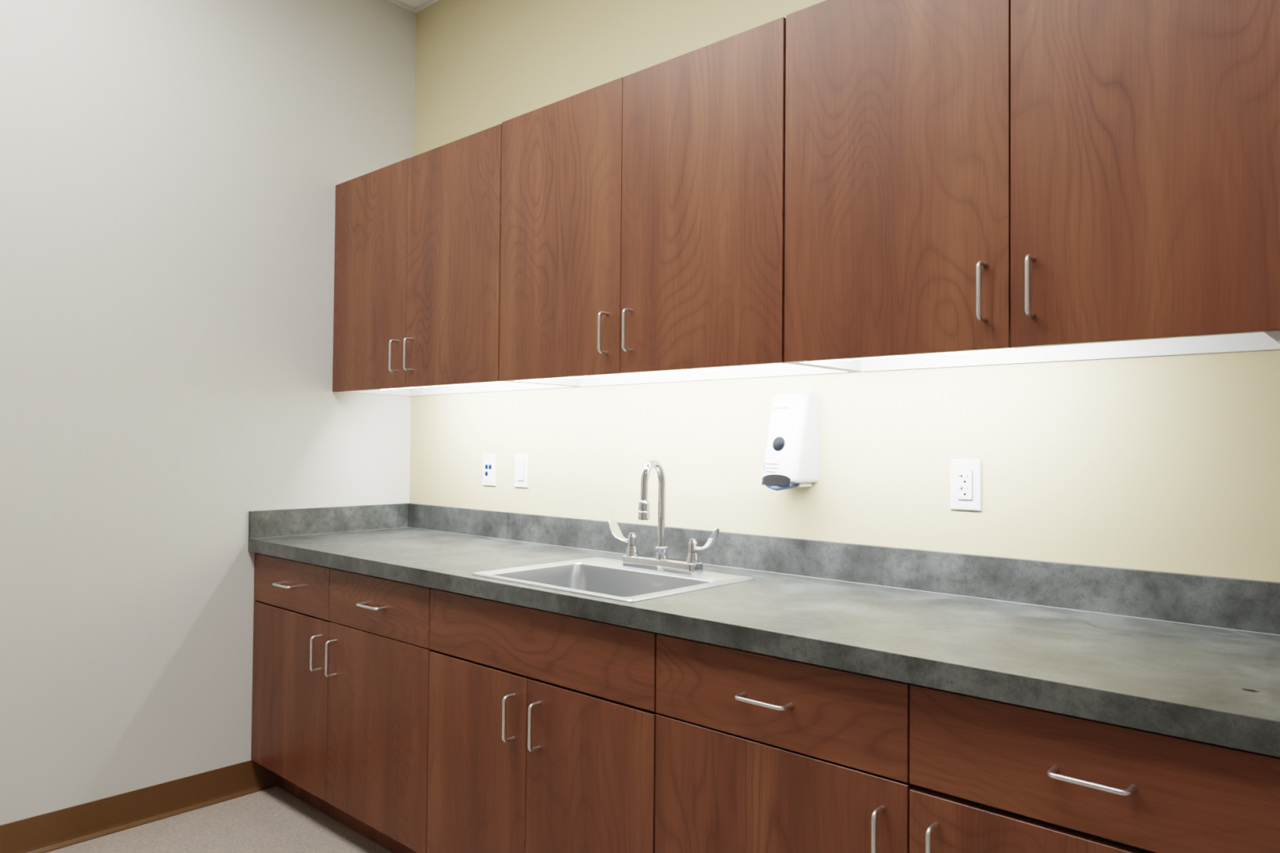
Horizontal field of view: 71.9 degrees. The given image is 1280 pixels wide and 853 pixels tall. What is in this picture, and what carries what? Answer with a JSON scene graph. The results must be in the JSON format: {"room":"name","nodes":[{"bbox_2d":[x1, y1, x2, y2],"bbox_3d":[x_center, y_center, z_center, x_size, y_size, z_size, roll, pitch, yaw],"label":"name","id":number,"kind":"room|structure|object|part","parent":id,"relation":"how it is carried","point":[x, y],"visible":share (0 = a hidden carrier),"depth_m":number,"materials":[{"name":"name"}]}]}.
{"room":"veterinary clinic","nodes":[
{"label":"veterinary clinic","id":0,"kind":"room"},
{"bbox_2d":[0,0,416,825],"bbox_3d":[-2.194,-0.307,2.171,0.120,3.062,3.700,-1,-2,42],"label":"wall","id":1,"kind":"structure","parent":0,"point":[171,171],"depth_m":2.82,"materials":[{"name":"white paint"}]},
{"bbox_2d":[0,760,276,852],"bbox_3d":[-2.334,1.164,1.901,0.016,0.108,3.172,-1,-2,42],"label":"baseboard","id":2,"kind":"structure","parent":1,"relation":"attached to","point":[64,828],"depth_m":2.74,"materials":[{"name":"brown plastic"}]},
{"bbox_2d":[386,0,418,13],"bbox_3d":[-2.130,-1.692,2.151,0.022,0.008,3.700,-1,-2,42],"label":"trim","id":3,"kind":"structure","parent":1,"relation":"attached to","point":[397,2],"depth_m":3.47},
{"bbox_2d":[46,786,391,852],"bbox_3d":[-0.425,1.257,0.519,4.940,0.100,3.940,-1,-2,42],"label":"floor","id":4,"kind":"structure","parent":0,"point":[272,820],"depth_m":2.70,"materials":[{"name":"carpet"}]},
{"bbox_2d":[251,553,433,852],"bbox_3d":[-0.749,0.840,2.887,1.038,0.821,0.647,-1,-2,42],"label":"base cabinet","id":5,"kind":"object","parent":4,"relation":"on","point":[340,667],"visible":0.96,"depth_m":2.61,"materials":[{"name":"brown wood"}]},
{"bbox_3d":[-1.145,0.511,2.843,0.110,0.008,0.036,-1,-2,42],"label":"handle","id":6,"kind":"part","parent":5,"relation":"part of","materials":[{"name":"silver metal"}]},
{"bbox_3d":[-1.131,0.867,2.856,0.511,0.540,0.019,-1,-2,42],"label":"door","id":7,"kind":"part","parent":5,"relation":"part of","materials":[{"name":"brown wood"}]},
{"bbox_3d":[-1.127,0.513,2.863,0.511,0.159,0.019,-1,-2,42],"label":"drawer","id":8,"kind":"part","parent":5,"relation":"part of","materials":[{"name":"brown wood"}]},
{"bbox_3d":[-0.990,0.693,2.697,0.008,0.110,0.036,-1,-2,42],"label":"handle","id":9,"kind":"part","parent":5,"relation":"part of","materials":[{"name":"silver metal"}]},
{"bbox_3d":[-0.922,0.692,2.635,0.008,0.110,0.036,-1,-2,42],"label":"handle","id":10,"kind":"part","parent":5,"relation":"part of","materials":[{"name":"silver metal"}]},
{"bbox_3d":[-0.762,0.508,2.494,0.110,0.008,0.036,-1,-2,42],"label":"handle","id":11,"kind":"part","parent":5,"relation":"part of","materials":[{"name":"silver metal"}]},
{"bbox_3d":[-0.747,0.863,2.507,0.523,0.542,0.019,-1,-2,42],"label":"door","id":12,"kind":"part","parent":5,"relation":"part of","materials":[{"name":"brown wood"}]},
{"bbox_3d":[-0.744,0.509,2.514,0.523,0.159,0.019,-1,-2,42],"label":"drawer","id":13,"kind":"part","parent":5,"relation":"part of","materials":[{"name":"brown wood"}]},
{"bbox_2d":[248,502,1279,757],"bbox_3d":[-0.036,0.354,2.262,2.942,0.137,0.634,-1,-2,42],"label":"countertop","id":14,"kind":"structure","parent":5,"relation":"on","point":[1189,656],"depth_m":1.76,"materials":[{"name":"grey laminate"}]},
{"bbox_2d":[472,557,754,602],"bbox_3d":[-0.071,0.473,2.212,0.557,0.203,0.455,-1,-2,42],"label":"sink","id":15,"kind":"object","parent":14,"relation":"in","point":[601,577],"visible":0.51,"depth_m":2.31,"materials":[{"name":"metal"}]},
{"bbox_3d":[-0.102,0.474,2.181,0.477,0.194,0.315,-1,-2,42],"label":"bowl","id":16,"kind":"part","parent":15,"relation":"part of","materials":[{"name":"metal"}]},
{"bbox_2d":[608,459,719,576],"bbox_3d":[0.038,0.231,2.298,0.372,0.289,0.112,-1,-2,42],"label":"faucet","id":17,"kind":"object","parent":14,"relation":"on","point":[692,566],"visible":1,"depth_m":2.30,"materials":[{"name":"silver metal"}]},
{"bbox_3d":[-0.047,0.288,2.412,0.092,0.067,0.036,-1,-2,42],"label":"handle","id":18,"kind":"part","parent":17,"relation":"part of","materials":[{"name":"silver metal"}]},
{"bbox_3d":[0.034,0.206,2.294,0.020,0.239,0.090,-1,-2,42],"label":"spout","id":19,"kind":"part","parent":17,"relation":"part of","materials":[{"name":"silver metal"}]},
{"bbox_3d":[0.160,0.286,2.224,0.092,0.067,0.036,-1,-2,42],"label":"handle","id":20,"kind":"part","parent":17,"relation":"part of","materials":[{"name":"silver metal"}]},
{"bbox_2d":[426,588,658,852],"bbox_3d":[-0.071,0.834,2.270,0.790,0.821,0.647,-1,-2,42],"label":"base cabinet","id":21,"kind":"object","parent":4,"relation":"on","point":[542,723],"visible":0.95,"depth_m":2.03,"materials":[{"name":"brown wood"}]},
{"bbox_3d":[-0.406,0.861,2.197,0.393,0.539,0.019,-1,-2,42],"label":"door","id":22,"kind":"part","parent":21,"relation":"part of","materials":[{"name":"brown wood"}]},
{"bbox_3d":[-0.309,0.686,2.078,0.008,0.110,0.036,-1,-2,42],"label":"handle","id":23,"kind":"part","parent":21,"relation":"part of","materials":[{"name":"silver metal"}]},
{"bbox_3d":[-0.241,0.686,2.016,0.008,0.110,0.036,-1,-2,42],"label":"handle","id":24,"kind":"part","parent":21,"relation":"part of","materials":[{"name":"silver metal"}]},
{"bbox_3d":[-0.113,0.858,1.931,0.394,0.539,0.019,-1,-2,42],"label":"door","id":25,"kind":"part","parent":21,"relation":"part of","materials":[{"name":"brown wood"}]},
{"bbox_2d":[654,633,1279,852],"bbox_3d":[0.630,0.827,1.633,1.100,0.821,0.647,-1,-2,42],"label":"base cabinet","id":26,"kind":"object","parent":4,"relation":"on","point":[756,753],"visible":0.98,"depth_m":1.43,"materials":[{"name":"brown wood"}]},
{"bbox_3d":[0.221,0.498,1.600,0.110,0.008,0.036,-1,-2,42],"label":"handle","id":27,"kind":"part","parent":26,"relation":"part of","materials":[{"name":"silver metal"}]},
{"bbox_3d":[0.239,0.500,1.620,0.542,0.159,0.019,-1,-2,42],"label":"drawer","id":28,"kind":"part","parent":26,"relation":"part of","materials":[{"name":"brown wood"}]},
{"bbox_3d":[0.236,0.854,1.613,0.542,0.541,0.019,-1,-2,42],"label":"door","id":29,"kind":"part","parent":26,"relation":"part of","materials":[{"name":"brown wood"}]},
{"bbox_3d":[0.389,0.680,1.443,0.008,0.110,0.036,-1,-2,42],"label":"handle","id":30,"kind":"part","parent":26,"relation":"part of","materials":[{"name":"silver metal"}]},
{"bbox_3d":[0.457,0.679,1.381,0.008,0.110,0.036,-1,-2,42],"label":"handle","id":31,"kind":"part","parent":26,"relation":"part of","materials":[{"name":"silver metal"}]},
{"bbox_3d":[0.642,0.853,1.244,0.549,0.536,0.019,-1,-2,42],"label":"door","id":32,"kind":"part","parent":26,"relation":"part of","materials":[{"name":"brown wood"}]},
{"bbox_3d":[0.627,0.495,1.231,0.110,0.008,0.036,-1,-2,42],"label":"handle","id":33,"kind":"part","parent":26,"relation":"part of","materials":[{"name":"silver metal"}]},
{"bbox_3d":[0.645,0.496,1.251,0.549,0.159,0.019,-1,-2,42],"label":"drawer","id":34,"kind":"part","parent":26,"relation":"part of","materials":[{"name":"brown wood"}]},
{"bbox_2d":[398,0,426,7],"bbox_3d":[-0.399,-1.768,0.578,4.940,0.112,3.940,-1,-2,42],"label":"ceiling","id":35,"kind":"structure","parent":0,"point":[414,3],"depth_m":3.45,"materials":[{"name":"tile"}]},
{"bbox_2d":[409,0,1279,582],"bbox_3d":[0.829,-0.284,2.003,4.820,3.062,0.120,-1,-2,42],"label":"wall","id":36,"kind":"structure","parent":0,"point":[1166,464],"depth_m":2.21,"materials":[{"name":"beige paint"}]},
{"bbox_2d":[414,0,438,11],"bbox_3d":[0.846,-1.671,1.930,4.678,0.008,0.022,-1,-2,42],"label":"trim","id":37,"kind":"structure","parent":36,"relation":"attached to","point":[428,2],"depth_m":3.46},
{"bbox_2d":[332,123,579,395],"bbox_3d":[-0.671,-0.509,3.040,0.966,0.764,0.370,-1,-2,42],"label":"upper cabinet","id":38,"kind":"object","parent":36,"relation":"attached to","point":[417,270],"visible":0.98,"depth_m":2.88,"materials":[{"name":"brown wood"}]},
{"bbox_3d":[-0.945,-0.510,3.100,0.477,0.764,0.019,-1,-2,42],"label":"door","id":39,"kind":"part","parent":38,"relation":"part of","materials":[{"name":"brown wood"}]},
{"bbox_3d":[-0.821,-0.236,2.943,0.008,0.110,0.036,-1,-2,42],"label":"handle","id":40,"kind":"part","parent":38,"relation":"part of","materials":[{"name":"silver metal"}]},
{"bbox_3d":[-0.757,-0.236,2.885,0.008,0.110,0.036,-1,-2,42],"label":"handle","id":41,"kind":"part","parent":38,"relation":"part of","materials":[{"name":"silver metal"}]},
{"bbox_2d":[380,381,503,390],"bbox_3d":[-0.661,-0.147,2.871,0.685,0.031,0.032,-1,-2,42],"label":"light","id":42,"kind":"object","parent":38,"relation":"attached to","point":[500,381],"visible":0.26,"depth_m":2.84,"materials":[{"name":"white plastic"}]},
{"bbox_3d":[-0.588,-0.513,2.775,0.485,0.763,0.019,-1,-2,42],"label":"door","id":43,"kind":"part","parent":38,"relation":"part of","materials":[{"name":"brown wood"}]},
{"bbox_2d":[482,453,496,486],"bbox_3d":[-0.538,0.154,3.148,0.070,0.115,0.008,-1,-2,42],"label":"data jack plate","id":44,"kind":"object","parent":36,"relation":"attached to","point":[489,478],"visible":1,"depth_m":3.14,"materials":[{"name":"white plastic"}]},
{"bbox_2d":[514,453,528,488],"bbox_3d":[-0.408,0.152,3.029,0.070,0.115,0.009,-1,-2,42],"label":"light switch","id":45,"kind":"object","parent":36,"relation":"attached to","point":[521,468],"visible":1,"depth_m":3.02,"materials":[{"name":"white plastic"}]},
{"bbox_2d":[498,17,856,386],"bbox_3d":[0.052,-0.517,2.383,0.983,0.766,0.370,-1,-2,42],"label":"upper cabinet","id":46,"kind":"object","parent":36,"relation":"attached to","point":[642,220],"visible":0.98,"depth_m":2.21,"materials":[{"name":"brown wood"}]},
{"bbox_3d":[-0.224,-0.518,2.445,0.490,0.766,0.019,-1,-2,42],"label":"door","id":47,"kind":"part","parent":46,"relation":"part of","materials":[{"name":"brown wood"}]},
{"bbox_3d":[-0.096,-0.243,2.284,0.008,0.110,0.036,-1,-2,42],"label":"handle","id":48,"kind":"part","parent":46,"relation":"part of","materials":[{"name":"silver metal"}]},
{"bbox_3d":[-0.032,-0.243,2.226,0.008,0.110,0.036,-1,-2,42],"label":"handle","id":49,"kind":"part","parent":46,"relation":"part of","materials":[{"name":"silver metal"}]},
{"bbox_2d":[511,363,782,381],"bbox_3d":[-0.026,-0.153,2.294,0.938,0.031,0.032,-1,-2,42],"label":"light","id":50,"kind":"object","parent":46,"relation":"attached to","point":[775,363],"visible":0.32,"depth_m":2.23,"materials":[{"name":"white plastic"}]},
{"bbox_3d":[0.139,-0.521,2.114,0.489,0.765,0.019,-1,-2,42],"label":"door","id":51,"kind":"part","parent":46,"relation":"part of","materials":[{"name":"brown wood"}]},
{"bbox_2d":[761,392,819,490],"bbox_3d":[0.376,0.038,2.253,0.121,0.250,0.105,-1,-2,42],"label":"soap dispenser","id":52,"kind":"object","parent":36,"relation":"attached to","point":[791,461],"visible":1,"depth_m":2.23,"materials":[{"name":"white plastic"}]},
{"bbox_3d":[0.354,0.150,2.232,0.077,0.023,0.046,-1,-2,42],"label":"push lever","id":53,"kind":"part","parent":52,"relation":"part of","materials":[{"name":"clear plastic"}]},
{"bbox_2d":[408,503,1279,635],"bbox_3d":[0.178,0.338,2.485,2.924,0.093,0.018,-1,-2,42],"label":"backsplash","id":54,"kind":"structure","parent":36,"relation":"attached to","point":[1233,603],"depth_m":2.02,"materials":[{"name":"grey laminate"}]},
{"bbox_2d":[950,458,982,511],"bbox_3d":[0.734,0.131,1.991,0.070,0.115,0.009,-1,-2,42],"label":"power outlet","id":55,"kind":"object","parent":36,"relation":"attached to","point":[966,475],"visible":1,"depth_m":1.99,"materials":[{"name":"white plastic"}]},
{"bbox_2d":[957,470,972,499],"bbox_3d":[0.732,0.131,1.989,0.033,0.067,0.004,-1,-2,42],"label":"receptacle","id":56,"kind":"object","parent":55,"relation":"attached to","point":[964,477],"depth_m":1.99,"materials":[{"name":"white plastic"}]},
{"bbox_2d":[784,0,1279,372],"bbox_3d":[0.780,-0.524,1.722,0.978,0.766,0.370,-1,-2,42],"label":"upper cabinet","id":57,"kind":"object","parent":36,"relation":"attached to","point":[1049,180],"visible":0.99,"depth_m":1.60,"materials":[{"name":"brown wood"}]},
{"bbox_3d":[0.503,-0.525,1.784,0.482,0.766,0.019,-1,-2,42],"label":"door","id":58,"kind":"part","parent":57,"relation":"part of","materials":[{"name":"brown wood"}]},
{"bbox_2d":[800,347,1017,362],"bbox_3d":[0.528,-0.158,1.790,0.462,0.031,0.032,-1,-2,42],"label":"light","id":59,"kind":"object","parent":57,"relation":"attached to","point":[1012,348],"visible":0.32,"depth_m":1.77,"materials":[{"name":"white plastic"}]},
{"bbox_3d":[0.628,-0.249,1.626,0.008,0.110,0.036,-1,-2,42],"label":"handle","id":60,"kind":"part","parent":57,"relation":"part of","materials":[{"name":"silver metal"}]},
{"bbox_3d":[0.692,-0.250,1.568,0.008,0.110,0.036,-1,-2,42],"label":"handle","id":61,"kind":"part","parent":57,"relation":"part of","materials":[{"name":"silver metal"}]},
{"bbox_3d":[0.863,-0.528,1.456,0.487,0.765,0.019,-1,-2,42],"label":"door","id":62,"kind":"part","parent":57,"relation":"part of","materials":[{"name":"brown wood"}]},
{"bbox_2d":[1264,330,1279,343],"bbox_3d":[1.034,-0.153,1.380,0.088,0.048,0.090,-1,-2,42],"label":"light","id":63,"kind":"object","parent":57,"relation":"attached to","point":[1275,335],"visible":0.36,"depth_m":1.37,"materials":[{"name":"white plastic"}]}
]}

